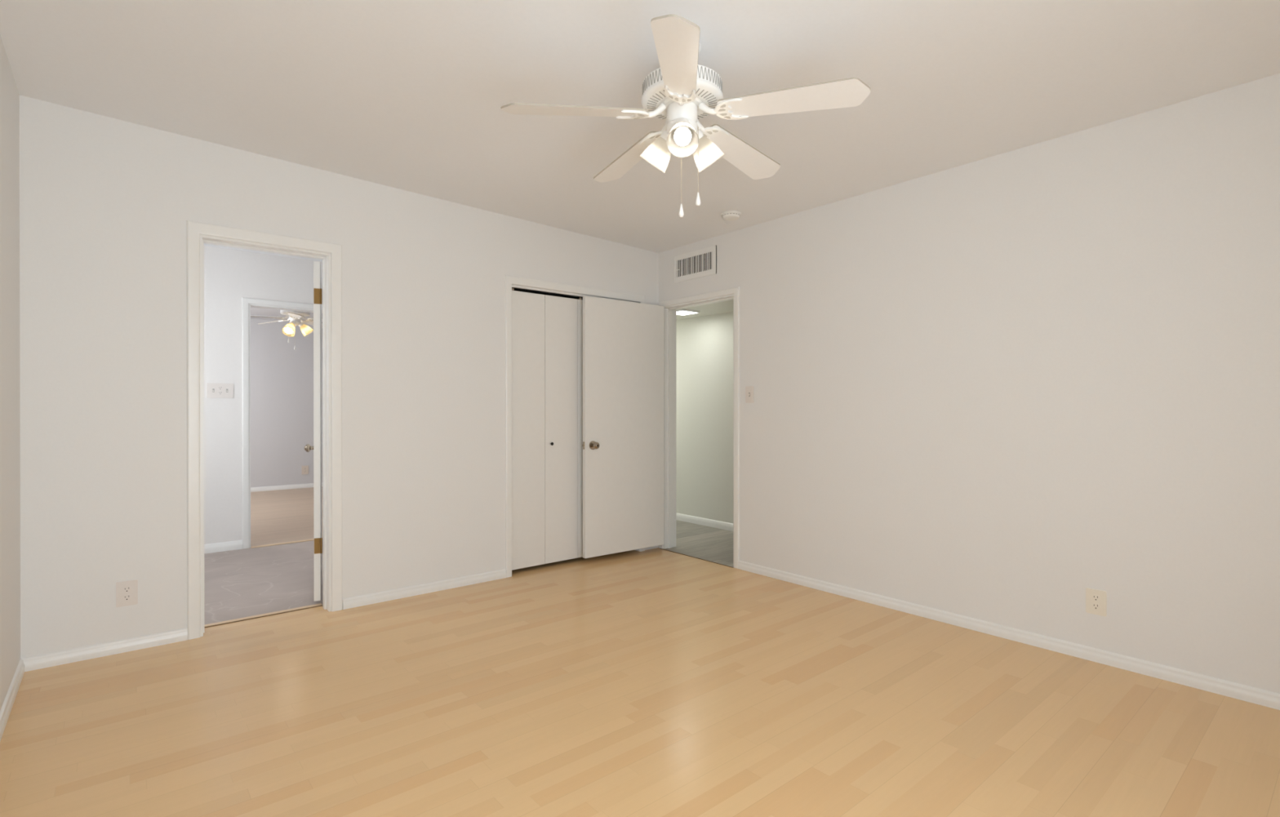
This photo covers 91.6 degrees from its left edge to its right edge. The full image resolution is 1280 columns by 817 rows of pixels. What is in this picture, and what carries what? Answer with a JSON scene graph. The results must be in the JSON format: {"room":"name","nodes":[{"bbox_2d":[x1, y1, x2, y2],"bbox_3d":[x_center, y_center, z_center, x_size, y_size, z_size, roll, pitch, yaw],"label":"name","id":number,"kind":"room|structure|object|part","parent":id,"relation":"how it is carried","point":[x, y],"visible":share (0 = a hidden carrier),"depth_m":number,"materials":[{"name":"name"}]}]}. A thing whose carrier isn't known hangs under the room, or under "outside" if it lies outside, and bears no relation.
{"room":"empty bedroom","nodes":[
{"label":"empty bedroom","id":0,"kind":"room"},
{"bbox_2d":[0,34,20,711],"bbox_3d":[-1.303,-0.114,0.932,0.140,2.555,4.590,0,0,-40],"label":"wall","id":1,"kind":"structure","parent":0,"point":[10,416],"depth_m":2.47,"materials":[{"name":"paint"}]},
{"bbox_2d":[0,658,25,741],"bbox_3d":[-1.289,1.133,1.038,0.015,0.059,4.450,0,0,-40],"label":"baseboard","id":2,"kind":"structure","parent":1,"relation":"attached to","point":[5,712],"depth_m":2.42,"materials":[{"name":"paint"}]},
{"bbox_2d":[204,245,322,544],"bbox_3d":[-3.218,-0.072,5.233,2.660,2.450,0.120,0,0,-40],"label":"wall","id":3,"kind":"structure","parent":0,"point":[230,275],"depth_m":5.05,"materials":[{"name":"paint"}]},
{"bbox_2d":[206,382,233,398],"bbox_3d":[-3.379,-0.145,5.008,0.178,0.118,0.017,0,0,-40],"label":"light switch","id":4,"kind":"object","parent":3,"relation":"attached to","point":[213,389],"visible":1,"depth_m":5.01,"materials":[{"name":"white plastic"}]},
{"bbox_2d":[204,540,242,553],"bbox_3d":[-3.691,1.118,4.751,1.112,0.072,0.015,0,0,-40],"label":"baseboard","id":5,"kind":"structure","parent":3,"relation":"attached to","point":[237,544],"depth_m":5.02,"materials":[{"name":"paint"}]},
{"bbox_2d":[241,297,322,549],"bbox_3d":[-2.971,0.119,5.421,0.855,2.066,0.150,0,0,-40],"label":"trim","id":6,"kind":"structure","parent":3,"relation":"attached to","point":[246,303],"depth_m":5.13,"materials":[{"name":"paint"}]},
{"bbox_3d":[-3.247,0.120,5.122,0.047,2.066,0.013,0,0,-40],"label":"casing","id":7,"kind":"part","parent":6,"relation":"part of","materials":[{"name":"paint"}]},
{"bbox_3d":[-2.938,-0.891,5.379,0.855,0.045,0.013,0,0,-40],"label":"head casing","id":8,"kind":"part","parent":6,"relation":"part of","materials":[{"name":"paint"}]},
{"bbox_2d":[250,318,322,487],"bbox_3d":[-5.116,-0.066,8.784,4.600,2.420,0.100,0,0,-40],"label":"wall","id":9,"kind":"structure","parent":0,"point":[282,376],"depth_m":8.76,"materials":[{"name":"paint"}]},
{"bbox_2d":[250,482,322,492],"bbox_3d":[-5.079,1.115,8.743,4.600,0.059,0.015,0,0,-40],"label":"baseboard","id":10,"kind":"structure","parent":9,"relation":"attached to","point":[308,485],"depth_m":8.76,"materials":[{"name":"paint"}]},
{"bbox_2d":[301,465,308,474],"bbox_3d":[-4.825,0.887,8.960,0.088,0.126,0.008,0,0,-40],"label":"wall outlet","id":11,"kind":"object","parent":9,"relation":"attached to","point":[304,469],"visible":1,"depth_m":8.96,"materials":[{"name":"beige plastic"}]},
{"bbox_2d":[250,306,322,323],"bbox_3d":[-3.885,-1.292,7.314,4.800,0.120,3.930,0,0,-40],"label":"ceiling","id":12,"kind":"structure","parent":0,"point":[254,311],"depth_m":8.11,"materials":[{"name":"paint"}]},
{"bbox_2d":[250,310,322,350],"bbox_3d":[-3.940,-0.949,7.042,1.147,0.565,1.165,0,0,-40],"label":"ceiling fan","id":13,"kind":"object","parent":12,"relation":"hanging from","point":[295,318],"visible":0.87,"depth_m":7.03,"materials":[{"name":"white ceramic"}]},
{"bbox_3d":[-4.187,-1.010,6.806,0.137,0.006,0.470,16,14,42],"label":"blade","id":14,"kind":"part","parent":13,"relation":"part of","materials":[{"name":"white wood"}]},
{"bbox_3d":[-4.265,-1.011,7.246,0.469,0.007,0.137,-3,11,26],"label":"blade","id":15,"kind":"part","parent":13,"relation":"part of","materials":[{"name":"white wood"}]},
{"bbox_2d":[281,320,295,335],"bbox_3d":[-3.928,-0.906,6.962,0.142,0.171,0.148,0,0,-40],"label":"shade","id":16,"kind":"object","parent":13,"relation":"attached to","point":[289,329],"depth_m":6.97,"materials":[{"name":"yellow glass"}]},
{"bbox_3d":[-3.744,-1.010,6.745,0.137,0.007,0.469,14,-4,-28],"label":"blade","id":17,"kind":"part","parent":13,"relation":"part of","materials":[{"name":"white wood"}]},
{"bbox_2d":[297,322,313,337],"bbox_3d":[-3.825,-0.906,7.128,0.162,0.171,0.128,0,0,-40],"label":"shade","id":18,"kind":"object","parent":13,"relation":"attached to","point":[304,329],"depth_m":7.09,"materials":[{"name":"yellow glass"}]},
{"bbox_3d":[-3.872,-1.011,7.456,0.137,0.007,0.469,-12,-4,7],"label":"blade","id":19,"kind":"part","parent":13,"relation":"part of","materials":[{"name":"white wood"}]},
{"bbox_2d":[19,95,658,658],"bbox_3d":[-1.333,-0.114,3.995,4.034,2.540,0.140,0,0,-40],"label":"wall","id":20,"kind":"structure","parent":0,"point":[106,203],"depth_m":3.10,"materials":[{"name":"paint"}]},
{"bbox_2d":[21,627,187,671],"bbox_3d":[-2.493,1.129,2.923,0.595,0.059,0.015,0,0,-40],"label":"baseboard","id":21,"kind":"structure","parent":20,"relation":"attached to","point":[80,654],"depth_m":2.91,"materials":[{"name":"paint"}]},
{"bbox_2d":[115,579,137,607],"bbox_3d":[-2.446,0.882,2.966,0.080,0.118,0.008,0,0,-40],"label":"wall outlet","id":22,"kind":"object","parent":20,"relation":"attached to","point":[126,592],"visible":1,"depth_m":2.96,"materials":[{"name":"white plastic"}]},
{"bbox_2d":[122,586,131,592],"bbox_3d":[-2.445,0.863,2.964,0.035,0.029,0.002,0,0,-40],"label":"receptacle","id":23,"kind":"object","parent":22,"relation":"attached to","point":[125,588],"depth_m":2.96,"materials":[{"name":"white plastic"}]},
{"bbox_2d":[122,594,131,600],"bbox_3d":[-2.445,0.902,2.964,0.035,0.029,0.002,0,0,-40],"label":"receptacle","id":24,"kind":"object","parent":22,"relation":"attached to","point":[125,597],"depth_m":2.96,"materials":[{"name":"white plastic"}]},
{"bbox_2d":[186,220,342,639],"bbox_3d":[-2.047,0.107,3.413,0.724,2.100,0.193,0,0,-40],"label":"trim","id":25,"kind":"structure","parent":20,"relation":"attached to","point":[198,233],"depth_m":3.35,"materials":[{"name":"paint"}]},
{"bbox_3d":[-2.246,0.108,3.129,0.054,2.100,0.013,0,0,-40],"label":"casing","id":26,"kind":"part","parent":25,"relation":"part of","materials":[{"name":"paint"}]},
{"bbox_3d":[-1.989,-0.913,3.342,0.724,0.060,0.013,0,0,-40],"label":"head casing","id":27,"kind":"part","parent":25,"relation":"part of","materials":[{"name":"paint"}]},
{"bbox_3d":[-1.734,0.107,3.559,0.058,2.100,0.013,0,0,-40],"label":"casing","id":28,"kind":"part","parent":25,"relation":"part of","materials":[{"name":"paint"}]},
{"bbox_2d":[304,261,322,601],"bbox_3d":[-2.045,0.134,3.888,0.112,1.985,0.610,0,0,-26],"label":"door","id":29,"kind":"structure","parent":20,"relation":"in","point":[317,293],"depth_m":3.64,"materials":[{"name":"paint"}]},
{"bbox_3d":[-2.175,0.261,4.103,0.066,0.066,0.066,0,0,-26],"label":"knob","id":30,"kind":"part","parent":29,"relation":"part of","materials":[{"name":"gold metal"}]},
{"bbox_3d":[-2.021,0.133,3.905,0.035,1.985,0.600,0,0,-26],"label":"panel","id":31,"kind":"part","parent":29,"relation":"part of","materials":[{"name":"paint"}]},
{"bbox_2d":[342,568,506,609],"bbox_3d":[-1.313,1.126,3.913,1.037,0.059,0.015,0,0,-40],"label":"baseboard","id":32,"kind":"structure","parent":20,"relation":"attached to","point":[380,597],"depth_m":3.87,"materials":[{"name":"paint"}]},
{"bbox_2d":[511,287,577,570],"bbox_3d":[-0.687,0.141,4.497,0.568,1.968,0.050,0,0,-40],"label":"door","id":33,"kind":"structure","parent":20,"relation":"in","point":[544,327],"depth_m":4.49,"materials":[{"name":"paint"}]},
{"bbox_3d":[-0.803,0.152,4.413,0.283,1.946,0.028,0,0,-40],"label":"folding panel","id":34,"kind":"part","parent":33,"relation":"part of","materials":[{"name":"paint"}]},
{"bbox_3d":[-0.585,0.151,4.597,0.283,1.946,0.028,0,0,-40],"label":"folding panel","id":35,"kind":"part","parent":33,"relation":"part of","materials":[{"name":"paint"}]},
{"bbox_2d":[505,275,644,577],"bbox_3d":[-0.485,0.121,4.699,1.246,2.066,0.153,0,0,-40],"label":"trim","id":36,"kind":"structure","parent":20,"relation":"attached to","point":[509,280],"depth_m":4.26,"materials":[{"name":"paint"}]},
{"bbox_3d":[-0.899,0.122,4.260,0.047,2.066,0.013,0,0,-40],"label":"casing","id":37,"kind":"part","parent":36,"relation":"part of","materials":[{"name":"paint"}]},
{"bbox_3d":[-0.440,-0.884,4.643,1.246,0.055,0.013,0,0,-40],"label":"head casing","id":38,"kind":"part","parent":36,"relation":"part of","materials":[{"name":"paint"}]},
{"bbox_3d":[0.019,0.120,5.031,0.047,2.066,0.013,0,0,-40],"label":"casing","id":39,"kind":"part","parent":36,"relation":"part of","materials":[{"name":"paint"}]},
{"bbox_2d":[577,297,582,557],"bbox_3d":[-0.258,0.140,4.872,0.568,1.968,0.028,0,0,-40],"label":"door","id":40,"kind":"structure","parent":20,"relation":"in","point":[580,300],"depth_m":4.69,"materials":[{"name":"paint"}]},
{"bbox_2d":[582,296,664,558],"bbox_3d":[-0.102,0.139,4.826,0.784,1.940,0.132,0,0,-38],"label":"door","id":41,"kind":"structure","parent":20,"relation":"in","point":[623,445],"depth_m":4.81,"materials":[{"name":"paint"}]},
{"bbox_3d":[-0.331,0.274,4.608,0.066,0.066,0.066,0,0,-38],"label":"knob","id":42,"kind":"part","parent":41,"relation":"part of","materials":[{"name":"gold metal"}]},
{"bbox_2d":[514,288,582,299],"bbox_3d":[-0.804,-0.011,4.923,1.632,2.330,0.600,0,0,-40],"label":"door track","id":43,"kind":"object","parent":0,"point":[517,290],"depth_m":5.28,"materials":[{"name":"black metal"}]},
{"bbox_2d":[0,486,1279,816],"bbox_3d":[-1.538,1.213,4.825,4.985,0.122,10.570,0,0,-40],"label":"floor","id":44,"kind":"structure","parent":0,"point":[653,682],"depth_m":2.36,"materials":[{"name":"brown wood"}]},
{"bbox_2d":[0,0,1279,262],"bbox_3d":[-0.549,-1.397,3.058,4.034,0.238,6.880,0,0,-40],"label":"ceiling","id":45,"kind":"structure","parent":0,"point":[409,95],"depth_m":2.52,"materials":[{"name":"paint"}]},
{"bbox_2d":[500,13,871,217],"bbox_3d":[0.163,-1.020,2.339,1.229,0.628,1.233,0,0,-40],"label":"ceiling fan","id":46,"kind":"object","parent":45,"relation":"hanging from","point":[682,91],"visible":1,"depth_m":2.20,"materials":[{"name":"white plastic"}]},
{"bbox_3d":[-0.234,-1.059,2.211,0.509,0.006,0.137,-4,13,-12],"label":"blade","id":47,"kind":"part","parent":46,"relation":"part of","materials":[{"name":"white wood"}]},
{"bbox_3d":[-0.046,-1.060,2.641,0.137,0.007,0.509,-14,3,-30],"label":"blade","id":48,"kind":"part","parent":46,"relation":"part of","materials":[{"name":"white wood"}]},
{"bbox_2d":[640,129,671,173],"bbox_3d":[0.065,-0.969,2.346,0.113,0.155,0.146,0,0,-40],"label":"shade","id":49,"kind":"object","parent":46,"relation":"attached to","point":[657,153],"depth_m":2.32,"materials":[{"name":"white glass"}]},
{"bbox_3d":[0.117,-1.058,1.899,0.137,0.006,0.509,12,5,5],"label":"blade","id":50,"kind":"part","parent":46,"relation":"part of","materials":[{"name":"white wood"}]},
{"bbox_3d":[0.153,-0.877,2.297,0.003,0.250,0.003,0,0,-40],"label":"pull chain","id":51,"kind":"part","parent":46,"relation":"part of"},
{"bbox_2d":[666,117,699,157],"bbox_3d":[0.149,-0.969,2.188,0.130,0.155,0.133,0,0,-40],"label":"shade","id":52,"kind":"object","parent":46,"relation":"attached to","point":[682,140],"depth_m":2.20,"materials":[{"name":"white glass"}]},
{"bbox_3d":[0.212,-0.915,2.282,0.006,0.249,0.003,0,0,20],"label":"pull chain","id":53,"kind":"part","parent":46,"relation":"part of","materials":[{"name":"white metal"}]},
{"bbox_2d":[693,128,724,172],"bbox_3d":[0.249,-0.969,2.337,0.147,0.155,0.114,0,0,-40],"label":"shade","id":54,"kind":"object","parent":46,"relation":"attached to","point":[707,153],"depth_m":2.30,"materials":[{"name":"white glass"}]},
{"bbox_3d":[0.421,-1.060,2.595,0.137,0.006,0.509,-16,-14,40],"label":"blade","id":55,"kind":"part","parent":46,"relation":"part of","materials":[{"name":"white wood"}]},
{"bbox_3d":[0.522,-1.059,2.136,0.509,0.006,0.137,4,-10,24],"label":"blade","id":56,"kind":"part","parent":46,"relation":"part of","materials":[{"name":"white wood"}]},
{"bbox_2d":[720,210,741,220],"bbox_3d":[0.605,-1.278,4.138,0.132,0.036,0.132,0,0,-40],"label":"smoke detector","id":57,"kind":"object","parent":45,"relation":"attached to","point":[729,215],"visible":1,"depth_m":4.10,"materials":[{"name":"plastic"}]},
{"bbox_3d":[0.605,-1.291,4.138,0.132,0.010,0.132,0,0,-40],"label":"plate","id":58,"kind":"part","parent":57,"relation":"part of","materials":[{"name":"plastic"}]},
{"bbox_2d":[675,311,733,523],"bbox_3d":[0.689,0.111,6.125,0.100,2.080,5.200,0,0,-40],"label":"wall","id":59,"kind":"structure","parent":0,"point":[704,344],"depth_m":6.10,"materials":[{"name":"paint"}]},
{"bbox_2d":[675,512,733,531],"bbox_3d":[0.645,1.115,6.090,0.015,0.072,5.200,0,0,-40],"label":"baseboard","id":60,"kind":"structure","parent":59,"relation":"attached to","point":[679,517],"depth_m":6.09,"materials":[{"name":"paint"}]},
{"bbox_2d":[676,300,733,319],"bbox_3d":[0.325,-0.934,5.817,0.851,0.050,5.200,0,0,-40],"label":"ceiling","id":61,"kind":"structure","parent":0,"point":[726,306],"depth_m":5.72,"materials":[{"name":"paint"}]},
{"bbox_2d":[676,308,699,315],"bbox_3d":[0.401,-0.900,5.808,0.224,0.018,0.224,0,0,-40],"label":"recessed light","id":62,"kind":"object","parent":61,"relation":"in","point":[682,312],"visible":0.69,"depth_m":5.77,"materials":[{"name":"white ceramic"}]},
{"bbox_2d":[676,311,696,315],"bbox_3d":[0.401,-0.900,5.808,0.207,0.013,0.207,0,0,-40],"label":"diffuser","id":63,"kind":"object","parent":62,"relation":"attached to","point":[678,313],"depth_m":5.82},
{"bbox_2d":[658,73,1279,693],"bbox_3d":[1.681,-0.070,3.438,0.134,2.455,4.590,0,0,-40],"label":"wall","id":64,"kind":"structure","parent":0,"point":[1002,388],"depth_m":2.99,"materials":[{"name":"paint"}]},
{"bbox_2d":[674,244,716,283],"bbox_3d":[0.421,-1.115,4.819,0.016,0.211,0.454,0,0,-40],"label":"air vent","id":65,"kind":"object","parent":64,"relation":"in","point":[700,263],"visible":1,"depth_m":4.81,"materials":[{"name":"metal"}]},
{"bbox_2d":[658,286,739,568],"bbox_3d":[0.484,0.138,4.849,0.154,2.032,0.860,0,0,-40],"label":"trim","id":66,"kind":"structure","parent":64,"relation":"attached to","point":[671,306],"depth_m":5.11,"materials":[{"name":"paint"}]},
{"bbox_3d":[0.173,0.137,5.120,0.013,2.032,0.045,0,0,-40],"label":"casing","id":67,"kind":"part","parent":66,"relation":"part of","materials":[{"name":"paint"}]},
{"bbox_3d":[0.435,-0.856,4.806,0.013,0.045,0.860,0,0,-40],"label":"head casing","id":68,"kind":"part","parent":66,"relation":"part of","materials":[{"name":"paint"}]},
{"bbox_3d":[0.697,0.139,4.496,0.013,2.032,0.045,0,0,-40],"label":"casing","id":69,"kind":"part","parent":66,"relation":"part of","materials":[{"name":"paint"}]},
{"bbox_2d":[745,386,754,403],"bbox_3d":[0.773,-0.099,4.403,0.016,0.118,0.072,0,0,-40],"label":"light switch","id":70,"kind":"object","parent":64,"relation":"attached to","point":[749,390],"visible":1,"depth_m":4.40,"materials":[{"name":"white plastic"}]},
{"bbox_2d":[737,560,1279,710],"bbox_3d":[1.860,1.128,3.112,0.015,0.059,3.575,0,0,-40],"label":"baseboard","id":71,"kind":"structure","parent":64,"relation":"attached to","point":[1271,700],"depth_m":2.98,"materials":[{"name":"paint"}]},
{"bbox_2d":[1085,587,1106,616],"bbox_3d":[2.087,0.886,2.847,0.008,0.114,0.078,0,0,-40],"label":"wall outlet","id":72,"kind":"object","parent":64,"relation":"attached to","point":[1095,600],"visible":1,"depth_m":2.84,"materials":[{"name":"beige plastic"}]},
{"bbox_2d":[1091,594,1100,601],"bbox_3d":[2.086,0.867,2.845,0.002,0.029,0.035,0,0,-40],"label":"receptacle","id":73,"kind":"object","parent":72,"relation":"attached to","point":[1095,597],"depth_m":2.84,"materials":[{"name":"beige plastic"}]},
{"bbox_2d":[1091,603,1100,609],"bbox_3d":[2.086,0.906,2.845,0.002,0.029,0.035,0,0,-40],"label":"receptacle","id":74,"kind":"object","parent":72,"relation":"attached to","point":[1094,606],"depth_m":2.84,"materials":[{"name":"beige plastic"}]}
]}

